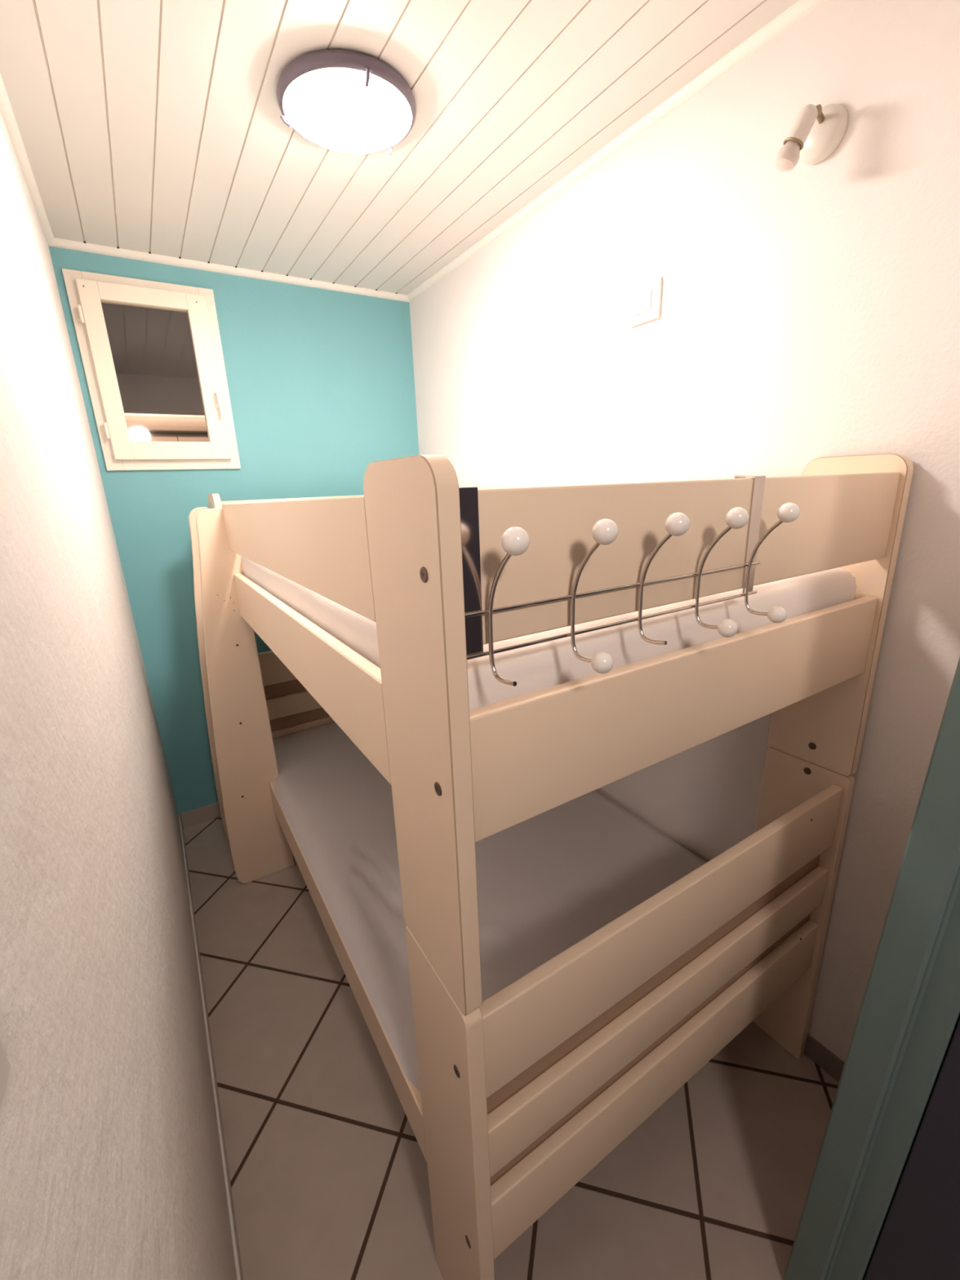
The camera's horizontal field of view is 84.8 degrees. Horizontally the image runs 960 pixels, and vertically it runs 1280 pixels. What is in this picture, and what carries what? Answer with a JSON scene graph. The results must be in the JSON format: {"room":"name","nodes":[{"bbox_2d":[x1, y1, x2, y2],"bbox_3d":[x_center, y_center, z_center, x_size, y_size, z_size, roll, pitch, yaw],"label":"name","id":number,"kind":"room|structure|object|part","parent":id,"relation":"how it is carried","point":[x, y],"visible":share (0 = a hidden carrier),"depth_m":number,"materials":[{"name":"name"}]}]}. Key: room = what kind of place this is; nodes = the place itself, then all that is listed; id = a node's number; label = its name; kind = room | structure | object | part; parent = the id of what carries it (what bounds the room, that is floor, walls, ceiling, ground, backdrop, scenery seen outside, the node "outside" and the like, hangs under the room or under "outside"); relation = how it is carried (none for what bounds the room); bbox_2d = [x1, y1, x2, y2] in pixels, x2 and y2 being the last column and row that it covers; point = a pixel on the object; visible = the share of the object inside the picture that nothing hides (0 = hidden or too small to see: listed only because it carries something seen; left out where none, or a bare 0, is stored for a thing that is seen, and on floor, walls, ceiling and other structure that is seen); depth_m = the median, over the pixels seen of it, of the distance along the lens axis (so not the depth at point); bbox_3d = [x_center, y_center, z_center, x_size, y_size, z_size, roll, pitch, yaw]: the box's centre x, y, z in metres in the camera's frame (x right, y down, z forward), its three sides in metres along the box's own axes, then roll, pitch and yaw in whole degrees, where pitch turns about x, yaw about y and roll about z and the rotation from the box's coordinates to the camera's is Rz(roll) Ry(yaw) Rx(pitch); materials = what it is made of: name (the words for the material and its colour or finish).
{"room":"bunk bedroom","nodes":[
{"label":"bunk bedroom","id":0,"kind":"room"},
{"bbox_2d":[0,111,237,1279],"bbox_3d":[-0.912,0.017,1.180,0.150,2.408,2.638,-12,19,-30],"label":"wall","id":1,"kind":"structure","parent":0,"point":[111,1165],"depth_m":0.57,"materials":[{"name":"white paint"}]},
{"bbox_2d":[0,1040,10,1112],"bbox_3d":[-0.211,0.179,0.212,0.009,0.085,0.085,-12,19,-30],"label":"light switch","id":2,"kind":"object","parent":1,"relation":"attached to","point":[5,1067],"visible":1,"depth_m":0.25,"materials":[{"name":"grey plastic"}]},
{"bbox_2d":[0,73,53,244],"bbox_3d":[-0.860,-1.124,0.856,0.022,0.022,2.376,-12,19,-30],"label":"trim","id":3,"kind":"structure","parent":1,"relation":"attached to","point":[6,109],"depth_m":1.38,"materials":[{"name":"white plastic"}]},
{"bbox_2d":[178,815,243,1279],"bbox_3d":[-0.789,1.130,1.525,0.006,0.070,2.398,-12,19,-30],"label":"baseboard","id":4,"kind":"structure","parent":1,"relation":"attached to","point":[224,1154],"depth_m":1.34,"materials":[{"name":"white paint"}]},
{"bbox_2d":[48,246,418,826],"bbox_3d":[-0.919,-0.394,2.574,1.383,2.408,0.130,-12,19,-30],"label":"wall","id":5,"kind":"structure","parent":0,"point":[321,382],"depth_m":2.33,"materials":[{"name":"teal paint"}]},
{"bbox_2d":[62,268,240,471],"bbox_3d":[-1.259,-1.032,2.075,0.487,0.684,0.102,-12,19,-30],"label":"window","id":6,"kind":"structure","parent":5,"relation":"in","point":[86,291],"depth_m":2.05,"materials":[{"name":"beige paint"}]},
{"bbox_3d":[-1.078,-0.977,2.169,0.023,0.104,0.038,-12,19,-30],"label":"handle","id":7,"kind":"part","parent":6,"relation":"part of","materials":[{"name":"white plastic"}]},
{"bbox_2d":[180,801,221,827],"bbox_3d":[-0.840,0.738,2.846,1.367,0.078,0.009,-12,19,-30],"label":"baseboard","id":8,"kind":"structure","parent":5,"relation":"attached to","point":[207,812],"depth_m":2.54,"materials":[{"name":"beige tile"}]},
{"bbox_2d":[48,237,410,302],"bbox_3d":[-0.920,-1.511,2.177,1.383,0.022,0.022,-12,19,-30],"label":"trim","id":9,"kind":"structure","parent":5,"relation":"attached to","point":[58,242],"depth_m":2.10,"materials":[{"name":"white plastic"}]},
{"bbox_2d":[0,0,798,295],"bbox_3d":[-0.278,-1.300,1.167,1.683,0.102,2.750,-12,19,-30],"label":"ceiling","id":10,"kind":"structure","parent":0,"point":[150,126],"depth_m":1.27,"materials":[{"name":"white wood"}]},
{"bbox_2d":[275,49,416,155],"bbox_3d":[-0.309,-1.236,1.243,0.319,0.064,0.320,-12,19,-30],"label":"ceiling lamp","id":11,"kind":"object","parent":10,"relation":"attached to","point":[345,101],"visible":1,"depth_m":1.18,"materials":[{"name":"grey"}]},
{"bbox_2d":[182,816,839,1279],"bbox_3d":[-0.193,1.237,1.298,2.750,0.050,3.750,-12,19,-30],"label":"floor","id":12,"kind":"structure","parent":0,"point":[327,1164],"depth_m":1.25,"materials":[{"name":"tile"}]},
{"bbox_2d":[188,453,913,1279],"bbox_3d":[-0.186,0.274,1.732,1.204,1.551,2.002,-12,19,-30],"label":"bunk bed","id":13,"kind":"object","parent":12,"relation":"on","point":[526,1088],"visible":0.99,"depth_m":0.85,"materials":[{"name":"beige laminate"}]},
{"bbox_3d":[-1.030,-0.253,2.147,0.026,0.663,0.194,-12,19,-30],"label":"post","id":14,"kind":"part","parent":13,"relation":"part of","materials":[{"name":"beige laminate"}]},
{"bbox_3d":[-0.632,0.240,2.648,0.974,0.470,0.004,-12,19,-30],"label":"panel","id":15,"kind":"part","parent":13,"relation":"part of","materials":[{"name":"beige wood"}]},
{"bbox_3d":[-0.490,-0.017,1.318,0.025,0.168,1.387,-12,19,-30],"label":"rail","id":16,"kind":"part","parent":13,"relation":"part of","materials":[{"name":"beige laminate"}]},
{"bbox_3d":[-0.460,0.775,1.551,0.025,0.128,1.387,-12,19,-30],"label":"rail","id":17,"kind":"part","parent":13,"relation":"part of","materials":[{"name":"beige laminate"}]},
{"bbox_3d":[-0.070,0.135,0.664,0.026,0.689,0.194,-12,19,-30],"label":"post","id":18,"kind":"part","parent":13,"relation":"part of","materials":[{"name":"beige laminate"}]},
{"bbox_3d":[-0.043,0.879,0.883,0.026,0.860,0.194,-12,19,-30],"label":"post","id":19,"kind":"part","parent":13,"relation":"part of","materials":[{"name":"beige laminate"}]},
{"bbox_2d":[272,721,705,1091],"bbox_3d":[-0.112,0.652,1.893,0.996,0.168,1.915,-12,19,-30],"label":"mattress","id":20,"kind":"object","parent":13,"relation":"on","point":[547,882],"visible":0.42,"depth_m":1.53,"materials":[{"name":"white fabric"}]},
{"bbox_2d":[241,555,857,710],"bbox_3d":[-0.135,-0.194,1.641,0.947,0.185,1.918,-12,19,-30],"label":"mattress","id":21,"kind":"object","parent":13,"relation":"on","point":[536,667],"visible":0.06,"depth_m":0.81,"materials":[{"name":"white fabric"}]},
{"bbox_2d":[458,475,799,686],"bbox_3d":[0.213,-0.092,0.655,0.526,0.209,0.102,-12,19,-30],"label":"hook rack","id":22,"kind":"object","parent":13,"relation":"hanging from","point":[515,540],"visible":1,"depth_m":0.60,"materials":[{"name":"silver metal"}]},
{"bbox_3d":[0.327,0.580,2.148,0.025,0.108,1.613,-12,19,-30],"label":"rail","id":23,"kind":"part","parent":13,"relation":"part of","materials":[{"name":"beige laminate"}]},
{"bbox_3d":[0.409,0.674,1.045,0.974,0.470,0.004,-12,19,-30],"label":"panel","id":24,"kind":"part","parent":13,"relation":"part of","materials":[{"name":"beige wood"}]},
{"bbox_3d":[0.394,0.077,0.857,0.974,0.163,0.023,-12,19,-30],"label":"rail","id":25,"kind":"part","parent":13,"relation":"part of","materials":[{"name":"beige laminate"}]},
{"bbox_3d":[0.804,0.700,1.385,0.027,0.860,0.194,-12,19,-30],"label":"post","id":26,"kind":"part","parent":13,"relation":"part of","materials":[{"name":"beige laminate"}]},
{"bbox_3d":[0.777,-0.044,1.165,0.027,0.689,0.194,-12,19,-30],"label":"post","id":27,"kind":"part","parent":13,"relation":"part of","materials":[{"name":"beige laminate"}]},
{"bbox_2d":[408,0,959,1062],"bbox_3d":[0.386,-0.258,1.948,0.150,2.408,2.638,-12,19,-30],"label":"wall","id":28,"kind":"structure","parent":0,"point":[809,313],"depth_m":1.21,"materials":[{"name":"white paint"}]},
{"bbox_2d":[407,0,826,300],"bbox_3d":[0.293,-1.369,1.538,0.020,0.020,2.376,-12,19,-30],"label":"trim","id":29,"kind":"structure","parent":28,"relation":"attached to","point":[800,9],"depth_m":1.32,"materials":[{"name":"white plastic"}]},
{"bbox_2d":[628,275,662,327],"bbox_3d":[0.450,-0.923,1.439,0.013,0.096,0.105,-12,19,-30],"label":"cover plate","id":30,"kind":"object","parent":28,"relation":"attached to","point":[645,298],"visible":1,"depth_m":1.43,"materials":[{"name":"white plastic"}]},
{"bbox_2d":[773,103,848,172],"bbox_3d":[0.629,-0.972,1.014,0.117,0.117,0.089,-12,19,-30],"label":"wall spotlight","id":31,"kind":"object","parent":28,"relation":"attached to","point":[816,131],"visible":1,"depth_m":1.01,"materials":[{"name":"white metal"}]},
{"bbox_3d":[0.594,-0.942,1.013,0.046,0.062,0.048,-12,19,-30],"label":"light bulb","id":32,"kind":"part","parent":31,"relation":"part of","materials":[{"name":"white glass"}]},
{"bbox_3d":[0.667,-0.994,1.032,0.027,0.089,0.089,-12,19,-30],"label":"mounting plate","id":33,"kind":"part","parent":31,"relation":"part of","materials":[{"name":"beige ceramic"}]},
{"bbox_2d":[804,1033,844,1082],"bbox_3d":[0.376,0.884,2.215,0.008,0.068,2.398,-12,19,-30],"label":"baseboard","id":34,"kind":"structure","parent":28,"relation":"attached to","point":[823,1057],"depth_m":1.39,"materials":[{"name":"brown tile"}]},
{"label":"outside","id":35,"kind":"structure","parent":0,"visible":0},
{"bbox_2d":[124,413,208,441],"bbox_3d":[-1.435,-0.216,2.929,2.000,1.902,0.180,-12,19,-30],"label":"wall","id":36,"kind":"structure","parent":35,"point":[140,427],"depth_m":2.55,"materials":[{"name":"white paint"}]},
{"bbox_3d":[0.413,0.161,0.522,1.383,2.408,0.090,-12,19,-30],"label":"wall","id":37,"kind":"structure","parent":0,"visible":0},
{"bbox_2d":[782,657,959,1279],"bbox_3d":[0.473,0.444,0.135,0.996,2.080,0.980,-12,19,-30],"label":"door","id":38,"kind":"structure","parent":37,"relation":"in","point":[882,1202],"depth_m":0.78,"materials":[{"name":"teal paint"}]}
]}

